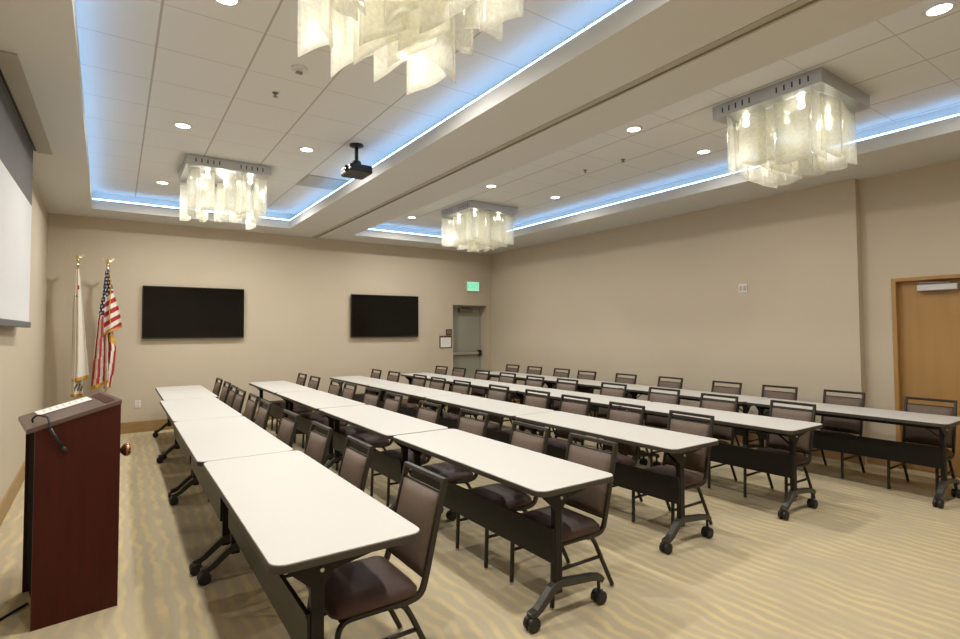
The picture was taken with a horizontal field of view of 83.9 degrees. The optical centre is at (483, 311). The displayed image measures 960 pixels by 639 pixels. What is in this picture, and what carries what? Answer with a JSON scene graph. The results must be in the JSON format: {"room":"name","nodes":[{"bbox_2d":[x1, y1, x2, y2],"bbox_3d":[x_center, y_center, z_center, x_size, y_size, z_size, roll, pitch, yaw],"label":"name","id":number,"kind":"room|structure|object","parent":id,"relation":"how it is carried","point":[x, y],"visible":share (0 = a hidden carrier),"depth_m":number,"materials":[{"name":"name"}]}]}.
{"room":"event hall","nodes":[
{"label":"event hall","id":0,"kind":"room"},
{"bbox_2d":[0,177,47,501],"bbox_3d":[-3.451,-0.088,3.525,0.423,3.620,11.310,1,-2,-34],"label":"wall","id":1,"kind":"structure","parent":0,"point":[22,350],"depth_m":5.79,"materials":[{"name":"paint"}]},
{"bbox_2d":[0,461,24,526],"bbox_3d":[-3.293,1.633,3.436,0.021,0.172,10.697,1,-2,-36],"label":"baseboard","id":2,"kind":"structure","parent":1,"relation":"attached to","point":[6,502],"depth_m":4.90,"materials":[{"name":"brown wood"}]},
{"bbox_2d":[44,213,491,422],"bbox_3d":[-3.111,0.150,10.375,8.350,3.620,0.400,1,-2,-34],"label":"wall","id":3,"kind":"structure","parent":0,"point":[298,290],"depth_m":9.46,"materials":[{"name":"paint"}]},
{"bbox_2d":[142,285,243,338],"bbox_3d":[-4.814,0.018,8.918,1.500,0.850,0.076,1,-2,-34],"label":"television","id":4,"kind":"object","parent":3,"relation":"attached to","point":[168,312],"visible":1,"depth_m":8.85,"materials":[{"name":"black"}]},
{"bbox_2d":[121,399,425,433],"bbox_3d":[-3.523,1.857,9.772,6.940,0.172,0.016,1,-2,-34],"label":"baseboard","id":5,"kind":"structure","parent":3,"relation":"attached to","point":[150,425],"depth_m":8.50,"materials":[{"name":"brown wood"}]},
{"bbox_2d":[350,294,417,337],"bbox_3d":[-1.996,0.091,10.855,1.470,0.850,0.076,1,-2,-34],"label":"television","id":6,"kind":"object","parent":3,"relation":"attached to","point":[371,315],"visible":1,"depth_m":10.79,"materials":[{"name":"black"}]},
{"bbox_2d":[439,336,451,347],"bbox_3d":[-0.828,0.659,11.674,0.310,0.270,0.014,1,-2,-34],"label":"holder","id":7,"kind":"object","parent":3,"relation":"attached to","point":[444,341],"visible":1,"depth_m":11.66,"materials":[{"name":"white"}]},
{"bbox_2d":[453,305,480,396],"bbox_3d":[-0.433,0.937,12.240,0.920,2.150,0.128,1,-2,-34],"label":"door","id":8,"kind":"structure","parent":3,"relation":"in","point":[466,319],"depth_m":12.31,"materials":[{"name":"grey paint"}]},
{"bbox_2d":[466,281,478,291],"bbox_3d":[-0.246,-0.570,12.097,0.330,0.220,0.055,1,-2,-34],"label":"exit sign","id":9,"kind":"object","parent":3,"relation":"attached to","point":[470,286],"visible":1,"depth_m":12.06,"materials":[{"name":"green plastic"}]},
{"bbox_2d":[0,403,959,638],"bbox_3d":[-0.093,1.843,5.761,8.550,0.120,11.310,1,-2,-34],"label":"floor","id":10,"kind":"structure","parent":0,"point":[871,561],"depth_m":3.48,"materials":[{"name":"carpet"}]},
{"bbox_2d":[18,391,130,631],"bbox_3d":[-2.460,1.113,3.212,0.496,1.186,0.626,2,-3,-44],"label":"lectern","id":11,"kind":"object","parent":10,"relation":"on","point":[71,524],"visible":0.98,"depth_m":2.99,"materials":[{"name":"brown wood"}]},
{"bbox_2d":[31,414,67,452],"bbox_3d":[-2.388,0.669,2.910,0.225,0.210,0.072,-1,-2,6],"label":"microphone","id":12,"kind":"object","parent":11,"relation":"attached to","point":[63,448],"visible":1,"depth_m":2.90,"materials":[{"name":"black plastic"}]},
{"bbox_2d":[34,397,91,414],"bbox_3d":[-2.604,0.582,3.308,0.277,0.077,0.209,1,-3,-39],"label":"paper sheet","id":13,"kind":"object","parent":11,"relation":"on","point":[84,399],"visible":0.96,"depth_m":3.29,"materials":[{"name":"white paper"}]},
{"bbox_2d":[70,253,88,399],"bbox_3d":[-5.859,0.517,7.680,0.340,2.727,0.340,1,-2,-34],"label":"flag","id":14,"kind":"object","parent":10,"relation":"on","point":[79,364],"visible":0.99,"depth_m":7.68,"materials":[{"name":"white fabric"}]},
{"bbox_2d":[91,258,121,392],"bbox_3d":[-5.566,0.542,7.881,0.337,2.689,0.337,-1,-2,18],"label":"flag","id":15,"kind":"object","parent":10,"relation":"on","point":[109,319],"visible":1,"depth_m":7.87,"materials":[{"name":"multicoloured fabric"}]},
{"bbox_2d":[152,385,217,459],"bbox_3d":[-4.224,1.496,7.502,0.643,0.741,1.885,1,-2,-34],"label":"table","id":16,"kind":"object","parent":10,"relation":"on","point":[191,391],"visible":0.42,"depth_m":7.47,"materials":[{"name":"white laminate"}]},
{"bbox_2d":[156,397,242,497],"bbox_3d":[-3.193,1.434,5.922,0.643,0.741,1.885,1,-2,-35],"label":"table","id":17,"kind":"object","parent":10,"relation":"on","point":[177,410],"visible":0.45,"depth_m":5.77,"materials":[{"name":"white laminate"}]},
{"bbox_2d":[188,388,245,464],"bbox_3d":[-3.184,1.385,6.378,0.561,0.872,0.428,1,-2,-35],"label":"banquet chair","id":18,"kind":"object","parent":10,"relation":"on","point":[238,402],"visible":0.16,"depth_m":6.41,"materials":[{"name":"brown leather"}]},
{"bbox_2d":[212,377,222,396],"bbox_3d":[-4.236,1.447,7.960,0.561,0.872,0.428,1,-2,-35],"label":"banquet chair","id":19,"kind":"object","parent":10,"relation":"on","point":[217,387],"visible":0.18,"depth_m":7.99,"materials":[{"name":"fabric"}]},
{"bbox_2d":[219,381,230,403],"bbox_3d":[-3.839,1.424,7.383,0.561,0.872,0.428,1,-2,-34],"label":"banquet chair","id":20,"kind":"object","parent":10,"relation":"on","point":[225,390],"visible":0.2,"depth_m":7.40,"materials":[{"name":"fabric"}]},
{"bbox_2d":[169,416,292,575],"bbox_3d":[-2.127,1.374,4.362,0.643,0.741,1.885,1,-2,-34],"label":"table","id":21,"kind":"object","parent":10,"relation":"on","point":[205,440],"visible":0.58,"depth_m":4.05,"materials":[{"name":"white laminate"}]},
{"bbox_2d":[226,385,237,407],"bbox_3d":[-3.481,1.403,6.828,0.561,0.872,0.428,1,-2,-34],"label":"banquet chair","id":22,"kind":"object","parent":10,"relation":"on","point":[231,396],"visible":0.12,"depth_m":6.88,"materials":[{"name":"brown leather"}]},
{"bbox_2d":[203,399,271,502],"bbox_3d":[-2.433,1.342,5.269,0.561,0.872,0.428,1,-2,-34],"label":"banquet chair","id":23,"kind":"object","parent":10,"relation":"on","point":[262,416],"visible":0.2,"depth_m":5.30,"materials":[{"name":"brown leather"}]},
{"bbox_2d":[243,393,258,421],"bbox_3d":[-2.801,1.364,5.840,0.561,0.872,0.428,1,-2,-34],"label":"banquet chair","id":24,"kind":"object","parent":10,"relation":"on","point":[251,406],"visible":0.16,"depth_m":5.88,"materials":[{"name":"brown leather"}]},
{"bbox_2d":[218,409,299,518],"bbox_3d":[-1.909,1.313,4.526,0.561,0.872,0.428,1,-2,-36],"label":"banquet chair","id":25,"kind":"object","parent":10,"relation":"on","point":[287,428],"visible":0.19,"depth_m":4.59,"materials":[{"name":"brown leather"}]},
{"bbox_2d":[249,381,315,430],"bbox_3d":[-3.144,1.515,8.216,0.613,0.741,1.832,1,-2,-34],"label":"table","id":26,"kind":"object","parent":10,"relation":"on","point":[273,387],"visible":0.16,"depth_m":8.01,"materials":[{"name":"white laminate"}]},
{"bbox_2d":[240,421,332,568],"bbox_3d":[-1.445,1.288,3.887,0.561,0.872,0.428,1,-2,-35],"label":"banquet chair","id":27,"kind":"object","parent":10,"relation":"on","point":[317,445],"visible":0.18,"depth_m":3.95,"materials":[{"name":"brown leather"}]},
{"bbox_2d":[266,373,306,430],"bbox_3d":[-3.263,1.472,8.822,0.561,0.872,0.428,1,-2,-35],"label":"banquet chair","id":28,"kind":"object","parent":10,"relation":"on","point":[300,381],"visible":0.27,"depth_m":8.80,"materials":[{"name":"brown leather"}]},
{"bbox_2d":[276,376,320,434],"bbox_3d":[-2.858,1.448,8.216,0.561,0.872,0.428,1,-2,-36],"label":"banquet chair","id":29,"kind":"object","parent":10,"relation":"on","point":[298,409],"visible":0.47,"depth_m":8.20,"materials":[{"name":"brown leather"}]},
{"bbox_2d":[197,451,419,638],"bbox_3d":[-1.040,1.314,2.819,0.643,0.741,1.885,1,-2,-34],"label":"table","id":30,"kind":"object","parent":10,"relation":"on","point":[289,513],"visible":1,"depth_m":2.41,"materials":[{"name":"white laminate"}]},
{"bbox_2d":[294,380,342,448],"bbox_3d":[-2.324,1.420,7.492,0.561,0.872,0.428,1,-2,-35],"label":"banquet chair","id":31,"kind":"object","parent":10,"relation":"on","point":[333,389],"visible":0.34,"depth_m":7.47,"materials":[{"name":"brown leather"}]},
{"bbox_2d":[276,390,365,461],"bbox_3d":[-2.099,1.455,6.692,0.613,0.741,1.832,1,-2,-34],"label":"table","id":32,"kind":"object","parent":10,"relation":"on","point":[315,400],"visible":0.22,"depth_m":6.55,"materials":[{"name":"white laminate"}]},
{"bbox_2d":[277,435,373,615],"bbox_3d":[-1.023,1.265,3.291,0.561,0.872,0.428,1,-2,-33],"label":"banquet chair","id":33,"kind":"object","parent":10,"relation":"on","point":[355,465],"visible":0.21,"depth_m":3.35,"materials":[{"name":"brown leather"}]},
{"bbox_2d":[305,383,356,446],"bbox_3d":[-2.008,1.401,7.016,0.561,0.872,0.428,1,-2,-34],"label":"banquet chair","id":34,"kind":"object","parent":10,"relation":"on","point":[347,393],"visible":0.28,"depth_m":7.01,"materials":[{"name":"brown leather"}]},
{"bbox_2d":[325,388,381,470],"bbox_3d":[-1.560,1.376,6.356,0.561,0.872,0.428,1,-2,-36],"label":"banquet chair","id":35,"kind":"object","parent":10,"relation":"on","point":[368,399],"visible":0.38,"depth_m":6.35,"materials":[{"name":"brown leather"}]},
{"bbox_2d":[330,376,398,402],"bbox_3d":[-2.078,1.542,9.154,0.613,0.741,1.832,1,-2,-34],"label":"table","id":36,"kind":"object","parent":10,"relation":"on","point":[363,381],"visible":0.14,"depth_m":9.03,"materials":[{"name":"white laminate"}]},
{"bbox_2d":[357,369,381,395],"bbox_3d":[-2.193,1.497,9.702,0.561,0.872,0.428,1,-2,-33],"label":"banquet chair","id":37,"kind":"object","parent":10,"relation":"on","point":[373,375],"visible":0.23,"depth_m":9.78,"materials":[{"name":"fabric"}]},
{"bbox_2d":[342,392,402,454],"bbox_3d":[-1.232,1.357,5.879,0.561,0.872,0.428,1,-2,-33],"label":"banquet chair","id":38,"kind":"object","parent":10,"relation":"on","point":[389,404],"visible":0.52,"depth_m":5.84,"materials":[{"name":"brown leather"}]},
{"bbox_2d":[306,461,447,638],"bbox_3d":[-0.519,1.236,2.558,0.561,0.872,0.428,1,-2,-35],"label":"banquet chair","id":39,"kind":"object","parent":10,"relation":"on","point":[354,591],"visible":0.85,"depth_m":2.50,"materials":[{"name":"brown leather"}]},
{"bbox_2d":[319,405,447,512],"bbox_3d":[-1.051,1.396,5.169,0.613,0.741,1.832,1,-2,-35],"label":"table","id":40,"kind":"object","parent":10,"relation":"on","point":[384,423],"visible":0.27,"depth_m":4.89,"materials":[{"name":"white laminate"}]},
{"bbox_2d":[383,371,399,401],"bbox_3d":[-1.773,1.475,9.143,0.561,0.872,0.428,1,-2,-35],"label":"banquet chair","id":41,"kind":"object","parent":10,"relation":"on","point":[393,378],"visible":0.27,"depth_m":9.22,"materials":[{"name":"fabric"}]},
{"bbox_2d":[370,400,441,507],"bbox_3d":[-0.747,1.327,5.094,0.561,0.872,0.428,1,-2,-34],"label":"banquet chair","id":42,"kind":"object","parent":10,"relation":"on","point":[432,416],"visible":0.48,"depth_m":5.08,"materials":[{"name":"brown leather"}]},
{"bbox_2d":[401,374,426,407],"bbox_3d":[-1.241,1.447,8.441,0.561,0.872,0.428,1,-2,-36],"label":"banquet chair","id":43,"kind":"object","parent":10,"relation":"on","point":[417,382],"visible":0.29,"depth_m":8.49,"materials":[{"name":"fabric"}]},
{"bbox_2d":[369,383,460,453],"bbox_3d":[-1.041,1.483,7.641,0.613,0.741,1.832,1,-2,-35],"label":"table","id":44,"kind":"object","parent":10,"relation":"on","point":[419,392],"visible":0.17,"depth_m":7.49,"materials":[{"name":"white laminate"}]},
{"bbox_2d":[411,377,445,409],"bbox_3d":[-0.901,1.427,7.911,0.561,0.872,0.428,1,-2,-35],"label":"banquet chair","id":45,"kind":"object","parent":10,"relation":"on","point":[434,385],"visible":0.25,"depth_m":8.01,"materials":[{"name":"brown leather"}]},
{"bbox_2d":[401,373,472,417],"bbox_3d":[-0.889,1.558,9.802,0.613,0.741,1.832,1,-2,-35],"label":"table","id":46,"kind":"object","parent":10,"relation":"on","point":[409,376],"visible":0.23,"depth_m":9.77,"materials":[{"name":"white laminate"}]},
{"bbox_2d":[430,367,465,408],"bbox_3d":[-0.673,1.499,9.997,0.561,0.872,0.428,1,-2,-36],"label":"banquet chair","id":47,"kind":"object","parent":10,"relation":"on","point":[454,373],"visible":0.19,"depth_m":10.14,"materials":[{"name":"fabric"}]},
{"bbox_2d":[409,408,488,488],"bbox_3d":[-0.297,1.304,4.520,0.561,0.872,0.428,1,-2,-36],"label":"banquet chair","id":48,"kind":"object","parent":10,"relation":"on","point":[454,474],"visible":0.45,"depth_m":4.50,"materials":[{"name":"brown leather"}]},
{"bbox_2d":[443,380,470,420],"bbox_3d":[-0.519,1.406,7.374,0.561,0.872,0.428,1,-2,-36],"label":"banquet chair","id":49,"kind":"object","parent":10,"relation":"on","point":[461,389],"visible":0.38,"depth_m":7.43,"materials":[{"name":"brown leather"}]},
{"bbox_2d":[471,369,489,417],"bbox_3d":[-0.234,1.474,9.376,0.561,0.872,0.428,1,-2,-34],"label":"banquet chair","id":50,"kind":"object","parent":10,"relation":"on","point":[477,392],"visible":0.28,"depth_m":9.46,"materials":[{"name":"brown leather"}]},
{"bbox_2d":[424,394,553,457],"bbox_3d":[-0.005,1.424,6.125,0.613,0.741,1.832,1,-2,-34],"label":"table","id":51,"kind":"object","parent":10,"relation":"on","point":[504,409],"visible":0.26,"depth_m":5.95,"materials":[{"name":"white laminate"}]},
{"bbox_2d":[481,384,508,430],"bbox_3d":[-0.023,1.379,6.707,0.561,0.872,0.428,1,-2,-34],"label":"banquet chair","id":52,"kind":"object","parent":10,"relation":"on","point":[491,394],"visible":0.33,"depth_m":6.74,"materials":[{"name":"brown leather"}]},
{"bbox_2d":[475,372,515,423],"bbox_3d":[0.188,1.450,8.745,0.561,0.872,0.428,1,-2,-35],"label":"banquet chair","id":53,"kind":"object","parent":10,"relation":"on","point":[504,379],"visible":0.22,"depth_m":8.79,"materials":[{"name":"brown leather"}]},
{"bbox_2d":[449,379,543,435],"bbox_3d":[0.153,1.499,8.290,0.613,0.741,1.832,1,-2,-34],"label":"table","id":54,"kind":"object","parent":10,"relation":"on","point":[475,383],"visible":0.24,"depth_m":8.12,"materials":[{"name":"white laminate"}]},
{"bbox_2d":[455,421,549,569],"bbox_3d":[0.132,1.278,3.853,0.561,0.872,0.428,1,-2,-33],"label":"banquet chair","id":55,"kind":"object","parent":10,"relation":"on","point":[514,499],"visible":0.57,"depth_m":3.83,"materials":[{"name":"brown leather"}]},
{"bbox_2d":[393,429,613,633],"bbox_3d":[0.007,1.337,3.652,0.613,0.741,1.832,1,-2,-34],"label":"table","id":56,"kind":"object","parent":10,"relation":"on","point":[551,479],"visible":0.79,"depth_m":3.21,"materials":[{"name":"white laminate"}]},
{"bbox_2d":[505,364,519,402],"bbox_3d":[0.386,1.523,10.857,0.561,0.872,0.428,1,-2,-34],"label":"banquet chair","id":57,"kind":"object","parent":10,"relation":"on","point":[516,370],"visible":0.1,"depth_m":10.95,"materials":[{"name":"fabric"}]},
{"bbox_2d":[479,371,557,398],"bbox_3d":[0.623,1.559,10.069,0.613,0.741,1.832,1,-2,-34],"label":"table","id":58,"kind":"object","parent":10,"relation":"on","point":[519,376],"visible":0.14,"depth_m":9.91,"materials":[{"name":"white laminate"}]},
{"bbox_2d":[500,375,544,433],"bbox_3d":[0.576,1.424,8.076,0.561,0.872,0.428,1,-2,-33],"label":"banquet chair","id":59,"kind":"object","parent":10,"relation":"on","point":[534,383],"visible":0.1,"depth_m":8.18,"materials":[{"name":"brown leather"}]},
{"bbox_2d":[499,389,549,435],"bbox_3d":[0.418,1.356,6.101,0.561,0.872,0.428,1,-2,-35],"label":"banquet chair","id":60,"kind":"object","parent":10,"relation":"on","point":[529,400],"visible":0.2,"depth_m":6.18,"materials":[{"name":"brown leather"}]},
{"bbox_2d":[507,366,541,401],"bbox_3d":[0.785,1.500,10.259,0.561,0.872,0.428,1,-2,-35],"label":"banquet chair","id":61,"kind":"object","parent":10,"relation":"on","point":[529,371],"visible":0.16,"depth_m":10.38,"materials":[{"name":"fabric"}]},
{"bbox_2d":[551,368,569,408],"bbox_3d":[1.218,1.476,9.648,0.561,0.872,0.428,1,-2,-33],"label":"banquet chair","id":62,"kind":"object","parent":10,"relation":"on","point":[556,374],"visible":0.16,"depth_m":9.79,"materials":[{"name":"fabric"}]},
{"bbox_2d":[509,433,617,609],"bbox_3d":[0.496,1.258,3.341,0.561,0.872,0.428,1,-2,-34],"label":"banquet chair","id":63,"kind":"object","parent":10,"relation":"on","point":[595,500],"visible":0.66,"depth_m":3.32,"materials":[{"name":"brown leather"}]},
{"bbox_2d":[549,378,577,441],"bbox_3d":[0.993,1.403,7.540,0.561,0.872,0.428,1,-2,-35],"label":"banquet chair","id":64,"kind":"object","parent":10,"relation":"on","point":[561,386],"visible":0.2,"depth_m":7.69,"materials":[{"name":"brown leather"}]},
{"bbox_2d":[548,394,590,448],"bbox_3d":[0.769,1.335,5.554,0.561,0.872,0.428,1,-2,-35],"label":"banquet chair","id":65,"kind":"object","parent":10,"relation":"on","point":[565,406],"visible":0.38,"depth_m":5.63,"materials":[{"name":"brown leather"}]},
{"bbox_2d":[557,370,596,416],"bbox_3d":[1.568,1.453,9.050,0.561,0.872,0.428,1,-2,-34],"label":"banquet chair","id":66,"kind":"object","parent":10,"relation":"on","point":[579,376],"visible":0.15,"depth_m":9.12,"materials":[{"name":"brown leather"}]},
{"bbox_2d":[518,388,649,465],"bbox_3d":[1.206,1.441,6.788,0.613,0.741,1.832,1,-2,-34],"label":"table","id":67,"kind":"object","parent":10,"relation":"on","point":[597,400],"visible":0.34,"depth_m":6.52,"materials":[{"name":"white laminate"}]},
{"bbox_2d":[539,377,643,411],"bbox_3d":[1.673,1.500,8.565,0.613,0.741,1.832,1,-2,-34],"label":"table","id":68,"kind":"object","parent":10,"relation":"on","point":[583,383],"visible":0.27,"depth_m":8.50,"materials":[{"name":"white laminate"}]},
{"bbox_2d":[575,382,626,448],"bbox_3d":[1.507,1.378,6.899,0.561,0.872,0.428,1,-2,-35],"label":"banquet chair","id":69,"kind":"object","parent":10,"relation":"on","point":[601,412],"visible":0.27,"depth_m":7.04,"materials":[{"name":"brown leather"}]},
{"bbox_2d":[594,373,636,416],"bbox_3d":[2.069,1.428,8.411,0.561,0.872,0.428,1,-2,-33],"label":"banquet chair","id":70,"kind":"object","parent":10,"relation":"on","point":[617,379],"visible":0.13,"depth_m":8.48,"materials":[{"name":"brown leather"}]},
{"bbox_2d":[515,411,718,554],"bbox_3d":[1.038,1.365,4.617,0.613,0.741,1.832,1,-2,-35],"label":"table","id":71,"kind":"object","parent":10,"relation":"on","point":[680,445],"visible":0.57,"depth_m":4.14,"materials":[{"name":"white laminate"}]},
{"bbox_2d":[602,401,644,501],"bbox_3d":[1.153,1.311,4.944,0.561,0.872,0.428,1,-2,-35],"label":"banquet chair","id":72,"kind":"object","parent":10,"relation":"on","point":[636,418],"visible":0.4,"depth_m":4.99,"materials":[{"name":"brown leather"}]},
{"bbox_2d":[643,387,679,466],"bbox_3d":[1.962,1.353,6.255,0.561,0.872,0.428,1,-3,-36],"label":"banquet chair","id":73,"kind":"object","parent":10,"relation":"on","point":[651,420],"visible":0.27,"depth_m":6.36,"materials":[{"name":"brown leather"}]},
{"bbox_2d":[643,376,682,427],"bbox_3d":[2.561,1.403,7.784,0.561,0.872,0.428,1,-2,-33],"label":"banquet chair","id":74,"kind":"object","parent":10,"relation":"on","point":[678,385],"visible":0.08,"depth_m":7.89,"materials":[{"name":"brown leather"}]},
{"bbox_2d":[631,410,714,524],"bbox_3d":[1.541,1.289,4.362,0.561,0.872,0.428,1,-2,-34],"label":"banquet chair","id":75,"kind":"object","parent":10,"relation":"on","point":[698,461],"visible":0.52,"depth_m":4.36,"materials":[{"name":"brown leather"}]},
{"bbox_2d":[622,386,767,447],"bbox_3d":[2.713,1.442,7.053,0.613,0.741,1.832,1,-2,-34],"label":"table","id":76,"kind":"object","parent":10,"relation":"on","point":[693,395],"visible":0.31,"depth_m":6.74,"materials":[{"name":"white laminate"}]},
{"bbox_2d":[675,393,738,489],"bbox_3d":[2.330,1.328,5.597,0.561,0.872,0.428,1,-2,-36],"label":"banquet chair","id":77,"kind":"object","parent":10,"relation":"on","point":[719,432],"visible":0.26,"depth_m":5.62,"materials":[{"name":"brown leather"}]},
{"bbox_2d":[621,402,822,519],"bbox_3d":[2.241,1.382,5.272,0.613,0.741,1.832,1,-2,-34],"label":"table","id":78,"kind":"object","parent":10,"relation":"on","point":[783,465],"visible":0.73,"depth_m":4.79,"materials":[{"name":"white laminate"}]},
{"bbox_2d":[711,380,741,445],"bbox_3d":[3.059,1.374,7.042,0.561,0.872,0.428,1,-2,-33],"label":"banquet chair","id":79,"kind":"object","parent":10,"relation":"on","point":[717,389],"visible":0.16,"depth_m":7.13,"materials":[{"name":"brown leather"}]},
{"bbox_2d":[743,385,797,448],"bbox_3d":[3.461,1.352,6.459,0.561,0.872,0.428,1,-2,-36],"label":"banquet chair","id":80,"kind":"object","parent":10,"relation":"on","point":[765,393],"visible":0.18,"depth_m":6.59,"materials":[{"name":"brown leather"}]},
{"bbox_2d":[743,400,815,499],"bbox_3d":[2.767,1.304,4.998,0.561,0.872,0.428,1,-2,-34],"label":"banquet chair","id":81,"kind":"object","parent":10,"relation":"on","point":[804,445],"visible":0.58,"depth_m":5.01,"materials":[{"name":"brown leather"}]},
{"bbox_2d":[803,389,864,479],"bbox_3d":[3.869,1.330,5.901,0.561,0.872,0.428,1,-2,-33],"label":"banquet chair","id":82,"kind":"object","parent":10,"relation":"on","point":[841,425],"visible":0.43,"depth_m":5.97,"materials":[{"name":"brown leather"}]},
{"bbox_2d":[746,398,959,508],"bbox_3d":[3.749,1.383,5.539,0.613,0.741,1.832,1,-2,-35],"label":"table","id":83,"kind":"object","parent":10,"relation":"on","point":[910,453],"visible":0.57,"depth_m":5.16,"materials":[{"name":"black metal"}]},
{"bbox_2d":[887,396,957,491],"bbox_3d":[4.273,1.303,5.208,0.561,0.872,0.428,1,-2,-33],"label":"banquet chair","id":84,"kind":"object","parent":10,"relation":"on","point":[914,435],"visible":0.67,"depth_m":5.28,"materials":[{"name":"brown leather"}]},
{"bbox_2d":[0,0,959,253],"bbox_3d":[-0.113,-1.895,5.892,8.550,0.120,11.310,1,-2,-34],"label":"ceiling","id":85,"kind":"structure","parent":0,"point":[148,66],"depth_m":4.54,"materials":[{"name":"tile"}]},
{"bbox_2d":[0,50,52,327],"bbox_3d":[-3.678,-0.752,4.251,0.180,1.740,2.300,1,-2,-34],"label":"projection screen","id":86,"kind":"object","parent":85,"relation":"hanging from","point":[16,151],"visible":1,"depth_m":4.24,"materials":[{"name":"grey fabric"}]},
{"bbox_2d":[172,122,192,128],"bbox_3d":[-2.973,-1.839,5.276,0.176,0.011,0.176,1,-2,-34],"label":"recessed light","id":87,"kind":"object","parent":85,"relation":"in","point":[181,125],"visible":1,"depth_m":5.26,"materials":[{"name":"grey plastic"}]},
{"bbox_2d":[179,153,270,217],"bbox_3d":[-3.269,-1.446,6.721,0.922,0.682,0.923,1,-2,-34],"label":"chandelier","id":88,"kind":"object","parent":85,"relation":"hanging from","point":[202,171],"visible":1,"depth_m":6.54,"materials":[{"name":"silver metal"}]},
{"bbox_2d":[213,0,240,6],"bbox_3d":[-1.577,-1.917,3.264,0.176,0.011,0.176,1,-2,-34],"label":"recessed light","id":89,"kind":"object","parent":85,"relation":"in","point":[228,3],"visible":1,"depth_m":3.30,"materials":[{"name":"grey plastic"}]},
{"bbox_2d":[291,64,307,74],"bbox_3d":[-1.429,-1.867,4.142,0.124,0.041,0.123,1,-2,-34],"label":"smoke detector","id":90,"kind":"object","parent":85,"relation":"attached to","point":[298,69],"visible":1,"depth_m":4.12,"materials":[{"name":"grey plastic"}]},
{"bbox_2d":[295,174,347,190],"bbox_3d":[-2.204,-1.764,7.333,0.584,0.015,0.584,1,-2,-34],"label":"ceiling vent","id":91,"kind":"object","parent":85,"relation":"in","point":[314,181],"visible":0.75,"depth_m":7.28,"materials":[{"name":"beige metal"}]},
{"bbox_2d":[340,143,372,179],"bbox_3d":[-1.400,-1.661,5.842,0.283,0.334,0.320,1,-2,-34],"label":"projector","id":92,"kind":"object","parent":85,"relation":"attached to","point":[354,170],"visible":1,"depth_m":5.78,"materials":[{"name":"black plastic"}]},
{"bbox_2d":[92,0,630,220],"bbox_3d":[-1.857,-1.744,4.620,2.772,0.014,9.232,1,-2,-34],"label":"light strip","id":93,"kind":"object","parent":85,"relation":"attached to","point":[626,2],"visible":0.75,"depth_m":4.90,"materials":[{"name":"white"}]},
{"bbox_2d":[393,49,416,60],"bbox_3d":[-0.580,-1.899,3.950,0.176,0.011,0.176,1,-2,-34],"label":"recessed light","id":94,"kind":"object","parent":85,"relation":"in","point":[402,54],"visible":0.99,"depth_m":3.94,"materials":[{"name":"grey plastic"}]},
{"bbox_2d":[310,0,500,83],"bbox_3d":[-0.386,-1.580,2.662,0.923,0.731,0.920,1,-2,-34],"label":"chandelier","id":95,"kind":"object","parent":85,"relation":"hanging from","point":[438,9],"visible":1,"depth_m":3.15,"materials":[{"name":"white glass"}]},
{"bbox_2d":[441,200,516,250],"bbox_3d":[-0.092,-1.377,8.977,0.972,0.697,0.920,1,-2,-34],"label":"chandelier","id":96,"kind":"object","parent":85,"relation":"hanging from","point":[471,211],"visible":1,"depth_m":8.80,"materials":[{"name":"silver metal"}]},
{"bbox_2d":[311,0,822,237],"bbox_3d":[-0.180,-1.599,5.707,0.100,0.064,10.700,1,-2,-34],"label":"trim","id":97,"kind":"structure","parent":85,"relation":"attached to","point":[799,5],"depth_m":3.92,"materials":[{"name":"beige"}]},
{"bbox_2d":[371,114,959,240],"bbox_3d":[1.299,-1.685,6.789,2.652,0.014,9.232,1,-2,-34],"label":"light strip","id":98,"kind":"object","parent":85,"relation":"attached to","point":[956,114],"visible":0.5,"depth_m":6.58,"materials":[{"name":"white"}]},
{"bbox_2d":[713,67,869,185],"bbox_3d":[2.752,-1.552,4.790,0.926,0.672,0.920,1,-2,-34],"label":"chandelier","id":99,"kind":"object","parent":85,"relation":"hanging from","point":[816,96],"visible":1,"depth_m":4.65,"materials":[{"name":"white glass"}]},
{"bbox_2d":[921,1,957,17],"bbox_3d":[2.917,-1.937,3.418,0.176,0.011,0.176,1,-2,-34],"label":"recessed light","id":100,"kind":"object","parent":85,"relation":"in","point":[938,9],"visible":1,"depth_m":3.41,"materials":[{"name":"grey plastic"}]},
{"bbox_2d":[491,160,959,463],"bbox_3d":[3.345,0.034,8.075,0.320,3.620,10.710,1,-2,-34],"label":"wall","id":101,"kind":"structure","parent":0,"point":[650,300],"depth_m":7.38,"materials":[{"name":"paint"}]},
{"bbox_2d":[511,398,864,464],"bbox_3d":[2.297,1.806,9.255,0.016,0.172,7.466,1,-2,-34],"label":"baseboard","id":102,"kind":"structure","parent":101,"relation":"attached to","point":[828,454],"depth_m":6.56,"materials":[{"name":"brown wood"}]},
{"bbox_2d":[867,457,896,467],"bbox_3d":[4.582,1.685,6.144,0.016,0.172,0.286,1,-2,-34],"label":"baseboard","id":103,"kind":"structure","parent":101,"relation":"attached to","point":[870,460],"depth_m":6.16,"materials":[{"name":"brown wood"}]},
{"bbox_2d":[891,274,959,476],"bbox_3d":[5.014,0.678,5.647,0.129,2.144,1.088,1,-2,-34],"label":"door","id":104,"kind":"structure","parent":101,"relation":"in","point":[926,309],"depth_m":5.87,"materials":[{"name":"brown wood"}]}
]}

